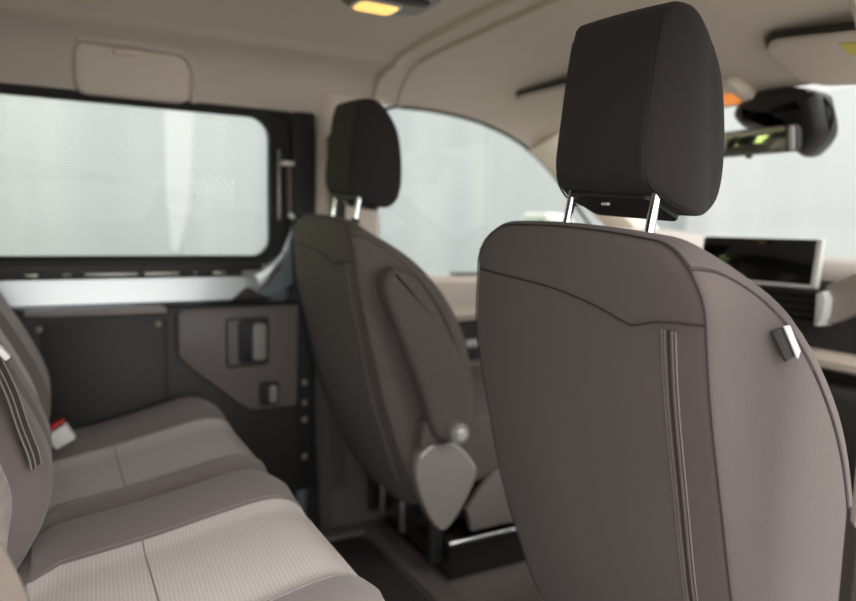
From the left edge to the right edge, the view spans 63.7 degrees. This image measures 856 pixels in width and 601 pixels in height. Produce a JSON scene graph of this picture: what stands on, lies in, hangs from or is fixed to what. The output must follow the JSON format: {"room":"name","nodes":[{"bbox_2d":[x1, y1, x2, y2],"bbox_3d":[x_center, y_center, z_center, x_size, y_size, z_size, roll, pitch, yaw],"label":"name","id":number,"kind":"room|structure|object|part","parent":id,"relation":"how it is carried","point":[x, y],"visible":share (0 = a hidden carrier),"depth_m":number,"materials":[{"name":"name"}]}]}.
{"room":"vehicle interior","nodes":[
{"label":"vehicle interior","id":0,"kind":"room"},
{"bbox_2d":[12,288,305,512],"bbox_3d":[-0.667,0.010,1.857,3.380,1.360,0.070,-2,7,-29],"label":"wall","id":1,"kind":"structure","parent":0,"point":[282,295],"depth_m":1.90,"materials":[{"name":"grey paint"}]},
{"bbox_2d":[73,36,197,102],"bbox_3d":[-0.709,-0.561,1.690,0.286,0.129,0.067,-2,7,-29],"label":"trim","id":2,"kind":"structure","parent":1,"relation":"attached to","point":[98,70],"depth_m":1.68,"materials":[{"name":"beige plastic"}]},
{"bbox_2d":[0,83,315,500],"bbox_3d":[-0.966,0.055,1.623,1.468,1.110,0.118,-2,7,-29],"label":"door","id":3,"kind":"structure","parent":1,"relation":"in","point":[254,361],"depth_m":1.80,"materials":[{"name":"black plastic"}]},
{"bbox_3d":[-0.999,0.317,1.639,1.408,0.585,0.055,-2,7,-29],"label":"trim panel","id":4,"kind":"part","parent":3,"relation":"part of","materials":[{"name":"grey plastic"}]},
{"bbox_3d":[-0.505,0.159,1.851,0.319,0.283,0.020,-2,7,-29],"label":"handle","id":5,"kind":"part","parent":3,"relation":"part of","materials":[{"name":"grey plastic"}]},
{"bbox_3d":[-0.470,0.111,1.852,0.080,0.118,0.007,-2,7,-29],"label":"handle","id":6,"kind":"part","parent":3,"relation":"part of","materials":[{"name":"black plastic"}]},
{"bbox_3d":[-0.454,0.111,1.854,0.036,0.100,0.013,-2,7,-29],"label":"lever","id":7,"kind":"part","parent":3,"relation":"part of","materials":[{"name":"grey plastic"}]},
{"bbox_3d":[-0.435,0.255,1.889,0.056,0.067,0.007,-2,7,-29],"label":"lock lever","id":8,"kind":"part","parent":3,"relation":"part of","materials":[{"name":"black plastic"}]},
{"bbox_3d":[-0.424,0.255,1.888,0.022,0.049,0.013,-2,7,-29],"label":"lever","id":9,"kind":"part","parent":3,"relation":"part of","materials":[{"name":"grey plastic"}]},
{"bbox_2d":[327,135,346,487],"bbox_3d":[-0.250,0.034,1.973,0.075,1.005,0.081,-2,7,-29],"label":"belt","id":10,"kind":"object","parent":1,"relation":"hanging from","point":[337,441],"visible":0.17,"depth_m":1.99,"materials":[{"name":"grey fabric"}]},
{"bbox_2d":[305,365,383,530],"bbox_3d":[-0.222,0.348,2.047,0.240,0.605,0.163,-2,7,-29],"label":"trim","id":11,"kind":"structure","parent":1,"relation":"attached to","point":[328,507],"depth_m":1.99,"materials":[{"name":"grey plastic"}]},
{"bbox_2d":[315,94,383,237],"bbox_3d":[-0.234,-0.268,2.018,0.217,0.635,0.068,-2,7,-29],"label":"trim","id":12,"kind":"structure","parent":1,"relation":"attached to","point":[369,219],"depth_m":1.95,"materials":[{"name":"beige plastic"}]},
{"bbox_2d":[320,520,464,600],"bbox_3d":[0.058,0.722,1.425,0.225,0.012,1.274,-2,7,-29],"label":"trim","id":13,"kind":"structure","parent":1,"relation":"attached to","point":[426,578],"depth_m":1.81,"materials":[{"name":"grey plastic"}]},
{"bbox_2d":[372,0,563,106],"bbox_3d":[0.249,-0.544,1.357,0.099,0.161,1.569,-2,7,-29],"label":"trim","id":14,"kind":"structure","parent":1,"relation":"attached to","point":[498,4],"depth_m":1.67,"materials":[{"name":"beige plastic"}]},
{"bbox_2d":[384,105,590,366],"bbox_3d":[0.327,-0.002,2.321,1.091,1.204,0.140,-2,7,-29],"label":"door","id":15,"kind":"structure","parent":1,"relation":"in","point":[458,288],"depth_m":2.19,"materials":[{"name":"beige plastic"}]},
{"bbox_3d":[0.141,0.138,2.223,0.050,0.024,0.022,-2,7,-29],"label":"handle","id":16,"kind":"part","parent":15,"relation":"part of","materials":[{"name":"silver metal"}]},
{"bbox_3d":[0.161,0.215,2.214,0.500,0.050,0.068,-2,7,-29],"label":"armrest","id":17,"kind":"part","parent":15,"relation":"part of","materials":[{"name":"grey plastic"}]},
{"bbox_2d":[522,213,573,222],"bbox_3d":[0.471,-0.232,2.585,0.148,0.188,0.230,-2,7,-29],"label":"mirror","id":18,"kind":"object","parent":15,"relation":"attached to","point":[556,217],"visible":0.26,"depth_m":2.53,"materials":[{"name":"white plastic"}]},
{"bbox_2d":[522,216,546,220],"bbox_3d":[0.395,-0.232,2.575,0.005,0.164,0.151,-2,7,-29],"label":"mirror glass","id":19,"kind":"object","parent":18,"relation":"attached to","point":[525,218],"depth_m":2.56,"materials":[{"name":"white"}]},
{"bbox_2d":[530,132,658,228],"bbox_3d":[0.621,-0.357,2.420,0.591,0.440,0.090,-2,7,-25],"label":"trim","id":20,"kind":"structure","parent":1,"relation":"attached to","point":[545,151],"depth_m":2.33,"materials":[{"name":"beige plastic"}]},
{"bbox_2d":[0,0,496,116],"bbox_3d":[-0.750,-0.498,0.808,2.200,0.195,1.581,-2,7,-29],"label":"ceiling","id":21,"kind":"structure","parent":0,"point":[282,55],"depth_m":1.62,"materials":[{"name":"beige fabric"}]},
{"bbox_2d":[341,0,440,15],"bbox_3d":[-0.076,-0.619,1.411,0.190,0.036,0.160,-2,7,-29],"label":"recessed light","id":22,"kind":"object","parent":21,"relation":"in","point":[378,7],"visible":1,"depth_m":1.42,"materials":[{"name":"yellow plastic"}]},
{"bbox_2d":[383,0,429,7],"bbox_3d":[-0.052,-0.601,1.378,0.120,0.005,0.035,-2,7,-29],"label":"switch","id":23,"kind":"object","parent":22,"relation":"attached to","point":[416,3],"depth_m":1.39,"materials":[{"name":"grey plastic"}]},
{"bbox_2d":[305,513,541,600],"bbox_3d":[-0.274,0.758,1.228,3.350,0.030,1.624,-2,7,-29],"label":"floor","id":24,"kind":"structure","parent":0,"point":[513,581],"depth_m":1.71,"materials":[{"name":"carpet"}]},
{"bbox_2d":[0,293,267,536],"bbox_3d":[-0.729,0.232,1.380,0.706,0.960,0.578,-2,7,-29],"label":"seat","id":25,"kind":"object","parent":24,"relation":"on","point":[179,443],"visible":0.42,"depth_m":1.41,"materials":[{"name":"fabric"}]},
{"bbox_3d":[-0.889,0.066,1.269,0.330,0.611,0.568,-2,7,-29],"label":"backrest","id":26,"kind":"part","parent":25,"relation":"part of","materials":[{"name":"fabric"}]},
{"bbox_2d":[50,417,74,448],"bbox_3d":[-0.798,0.288,1.498,0.055,0.064,0.032,-2,7,-29],"label":"belt","id":27,"kind":"object","parent":25,"relation":"on","point":[62,433],"visible":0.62,"depth_m":1.49,"materials":[{"name":"white plastic"}]},
{"bbox_2d":[36,397,267,536],"bbox_3d":[-0.613,0.382,1.463,0.433,0.212,0.578,-2,7,-29],"label":"seat cushion","id":28,"kind":"object","parent":25,"relation":"on","point":[179,443],"depth_m":1.43,"materials":[{"name":"fabric"}]},
{"bbox_2d":[0,382,384,600],"bbox_3d":[-0.464,0.290,0.908,0.701,0.960,0.605,-2,7,-29],"label":"seat","id":29,"kind":"object","parent":24,"relation":"on","point":[240,535],"visible":0.92,"depth_m":1.01,"materials":[{"name":"fabric"}]},
{"bbox_2d":[0,542,28,600],"bbox_3d":[-0.472,0.131,0.534,0.316,0.629,0.042,-3,7,-31],"label":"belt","id":30,"kind":"object","parent":29,"relation":"on","point":[12,588],"visible":1,"depth_m":0.59,"materials":[{"name":"beige fabric"}]},
{"bbox_2d":[0,345,41,470],"bbox_3d":[-0.653,0.020,0.876,0.269,0.439,0.039,-2,7,-29],"label":"belt","id":31,"kind":"object","parent":29,"relation":"attached to","point":[12,396],"visible":1,"depth_m":0.95,"materials":[{"name":"grey fabric"}]},
{"bbox_3d":[-0.612,0.127,0.775,0.325,0.611,0.539,-2,7,-29],"label":"backrest","id":32,"kind":"part","parent":29,"relation":"part of","materials":[{"name":"fabric"}]},
{"bbox_2d":[17,469,384,600],"bbox_3d":[-0.350,0.440,0.990,0.433,0.212,0.605,-2,7,-29],"label":"seat cushion","id":33,"kind":"object","parent":29,"relation":"on","point":[240,535],"depth_m":1.03,"materials":[{"name":"fabric"}]},
{"bbox_2d":[330,537,429,600],"bbox_3d":[-0.044,0.730,1.352,0.335,0.006,1.164,-2,7,-29],"label":"floor mat","id":34,"kind":"object","parent":24,"relation":"on","point":[368,562],"visible":0.48,"depth_m":1.74,"materials":[{"name":"black carpet"}]},
{"bbox_2d":[292,98,524,578],"bbox_3d":[0.054,0.079,1.855,0.726,1.169,0.563,-2,7,-29],"label":"seat","id":35,"kind":"object","parent":24,"relation":"on","point":[404,395],"visible":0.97,"depth_m":1.64,"materials":[{"name":"grey fabric"}]},
{"bbox_3d":[-0.245,-0.228,1.779,0.031,0.102,0.013,-2,7,-29],"label":"headrest post","id":36,"kind":"part","parent":35,"relation":"part of","materials":[{"name":"silver metal"}]},
{"bbox_3d":[-0.182,-0.248,1.728,0.065,0.044,0.159,-2,7,-29],"label":"plate","id":37,"kind":"part","parent":35,"relation":"part of","materials":[{"name":"black plastic"}]},
{"bbox_3d":[-0.169,-0.211,1.643,0.031,0.102,0.013,-2,7,-29],"label":"headrest post","id":38,"kind":"part","parent":35,"relation":"part of","materials":[{"name":"silver metal"}]},
{"bbox_3d":[-0.132,0.148,1.806,0.347,0.738,0.480,-2,7,-29],"label":"backrest","id":39,"kind":"part","parent":35,"relation":"part of","materials":[{"name":"grey fabric"}]},
{"bbox_3d":[-0.002,0.128,1.575,0.244,0.413,0.057,-2,7,-29],"label":"armrest","id":40,"kind":"part","parent":35,"relation":"part of","materials":[{"name":"grey fabric"}]},
{"bbox_3d":[0.126,0.606,1.979,0.415,0.097,0.452,-2,7,-29],"label":"seat","id":41,"kind":"part","parent":35,"relation":"part of","materials":[{"name":"black paint"}]},
{"bbox_3d":[0.066,0.305,1.593,0.050,0.050,0.040,-2,7,-29],"label":"knob","id":42,"kind":"part","parent":35,"relation":"part of","materials":[{"name":"grey plastic"}]},
{"bbox_2d":[459,365,499,480],"bbox_3d":[0.138,0.325,1.951,0.503,0.197,0.450,-2,7,-29],"label":"seat cushion","id":43,"kind":"object","parent":35,"relation":"on","point":[479,446],"depth_m":1.70,"materials":[{"name":"grey fabric"}]},
{"bbox_3d":[0.245,0.579,1.768,0.448,0.012,0.018,-2,7,-29],"label":"slide rail","id":44,"kind":"part","parent":35,"relation":"part of","materials":[{"name":"silver metal"}]},
{"bbox_2d":[475,1,852,600],"bbox_3d":[0.485,0.190,1.079,0.726,1.162,0.511,-2,7,-29],"label":"seat","id":45,"kind":"object","parent":24,"relation":"on","point":[664,428],"visible":0.99,"depth_m":0.83,"materials":[{"name":"grey fabric"}]},
{"bbox_3d":[0.199,-0.110,0.982,0.031,0.102,0.013,-2,7,-29],"label":"headrest post","id":46,"kind":"part","parent":45,"relation":"part of","materials":[{"name":"silver metal"}]},
{"bbox_3d":[0.261,-0.130,0.931,0.065,0.044,0.159,-2,7,-29],"label":"plate","id":47,"kind":"part","parent":45,"relation":"part of","materials":[{"name":"black plastic"}]},
{"bbox_3d":[0.274,-0.094,0.846,0.031,0.102,0.013,-2,7,-29],"label":"headrest post","id":48,"kind":"part","parent":45,"relation":"part of","materials":[{"name":"silver metal"}]},
{"bbox_3d":[0.311,0.258,1.008,0.347,0.738,0.480,-2,7,-29],"label":"backrest","id":49,"kind":"part","parent":45,"relation":"part of","materials":[{"name":"grey fabric"}]},
{"bbox_2d":[625,228,855,489],"bbox_3d":[0.911,0.261,1.799,0.590,0.879,1.420,-2,7,-29],"label":"dashboard","id":50,"kind":"object","parent":24,"relation":"on","point":[825,317],"visible":0.19,"depth_m":1.44,"materials":[{"name":"beige plastic"}]},
{"bbox_2d":[703,236,825,289],"bbox_3d":[0.774,-0.086,1.598,0.071,0.120,0.278,-4,8,-37],"label":"touchscreen","id":51,"kind":"object","parent":50,"relation":"on","point":[786,263],"visible":0.73,"depth_m":1.55,"materials":[{"name":"black glass"}]},
{"bbox_2d":[758,285,832,325],"bbox_3d":[0.790,0.007,1.535,0.053,0.076,0.225,-2,7,-29],"label":"air vent","id":52,"kind":"object","parent":50,"relation":"attached to","point":[806,307],"depth_m":1.48,"materials":[{"name":"black plastic"}]},
{"bbox_3d":[0.930,0.294,1.310,0.070,0.205,0.484,-2,7,-29],"label":"glovebox lid","id":53,"kind":"part","parent":50,"relation":"part of","materials":[{"name":"grey plastic"}]},
{"bbox_2d":[379,0,853,148],"bbox_3d":[0.506,-0.504,1.505,0.660,0.288,1.573,-2,7,-29],"label":"ceiling","id":54,"kind":"structure","parent":0,"point":[480,78],"depth_m":1.68,"materials":[{"name":"beige fabric"}]},
{"bbox_2d":[516,78,565,125],"bbox_3d":[0.454,-0.564,1.958,0.229,0.096,0.445,-2,7,-29],"label":"sun visor","id":55,"kind":"object","parent":54,"relation":"attached to","point":[545,100],"visible":0.35,"depth_m":2.02,"materials":[{"name":"beige fabric"}]},
{"bbox_2d":[722,76,756,107],"bbox_3d":[0.723,-0.508,1.690,0.108,0.056,0.140,-2,7,-29],"label":"lamp","id":56,"kind":"object","parent":54,"relation":"attached to","point":[736,91],"visible":0.6,"depth_m":1.64,"materials":[{"name":"beige plastic"}]},
{"bbox_2d":[764,22,855,85],"bbox_3d":[0.862,-0.453,1.261,0.194,0.134,0.465,-2,7,-29],"label":"sun visor","id":57,"kind":"object","parent":54,"relation":"attached to","point":[825,55],"visible":1,"depth_m":1.36,"materials":[{"name":"beige fabric"}]},
{"bbox_3d":[0.121,0.185,0.436,3.380,1.360,0.070,-2,7,-29],"label":"wall","id":58,"kind":"structure","parent":0,"visible":0},
{"bbox_2d":[838,507,855,600],"bbox_3d":[0.431,0.513,0.696,0.070,0.605,0.072,-2,7,-29],"label":"trim","id":59,"kind":"structure","parent":58,"relation":"attached to","point":[847,590],"depth_m":0.68,"materials":[{"name":"grey plastic"}]},
{"bbox_2d":[849,0,855,526],"bbox_3d":[0.434,-0.104,0.677,0.084,0.635,0.168,-2,7,-29],"label":"trim","id":60,"kind":"structure","parent":58,"relation":"attached to","point":[852,3],"depth_m":0.67,"materials":[{"name":"beige plastic"}]},
{"bbox_3d":[1.170,0.313,1.975,0.030,0.810,1.624,-2,7,-29],"label":"wall","id":61,"kind":"structure","parent":0,"visible":0},
{"bbox_3d":[1.578,0.049,2.169,0.850,0.340,1.560,-2,7,-29],"label":"bonnet","id":62,"kind":"object","parent":61,"relation":"attached to","visible":0},
{"bbox_3d":[1.042,-0.295,1.828,0.613,0.405,1.464,-2,7,-29],"label":"window","id":63,"kind":"structure","parent":62,"relation":"attached to","visible":0},
{"bbox_2d":[734,87,837,157],"bbox_3d":[0.849,-0.419,1.636,0.120,0.158,0.241,-2,7,-29],"label":"sensor cover","id":64,"kind":"object","parent":63,"relation":"attached to","point":[814,111],"visible":0.9,"depth_m":1.57,"materials":[{"name":"black plastic"}]},
{"bbox_2d":[724,123,801,158],"bbox_3d":[0.763,-0.368,1.609,0.053,0.072,0.208,-2,7,-29],"label":"mirror","id":65,"kind":"object","parent":64,"relation":"attached to","point":[784,138],"visible":0.8,"depth_m":1.58,"materials":[{"name":"black mirror"}]},
{"bbox_2d":[724,126,787,155],"bbox_3d":[0.755,-0.371,1.613,0.011,0.054,0.184,-2,7,-29],"label":"mirror glass","id":66,"kind":"object","parent":65,"relation":"attached to","point":[770,139],"depth_m":1.60,"materials":[{"name":"black"}]},
{"label":"outside","id":67,"kind":"structure","parent":0,"visible":0},
{"bbox_3d":[0.451,1.563,-0.707,28.000,0.070,26.000,-2,7,-29],"label":"ground","id":68,"kind":"structure","parent":67,"visible":0},
{"bbox_2d":[0,94,686,275],"bbox_3d":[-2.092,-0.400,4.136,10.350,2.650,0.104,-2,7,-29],"label":"windows","id":69,"kind":"structure","parent":68,"relation":"on","point":[77,178],"depth_m":4.38,"materials":[{"name":"clear glass"}]},
{"bbox_2d":[686,84,855,258],"bbox_3d":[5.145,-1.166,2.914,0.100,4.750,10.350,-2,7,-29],"label":"windshield","id":70,"kind":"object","parent":68,"relation":"on","point":[788,195],"depth_m":6.19}
]}

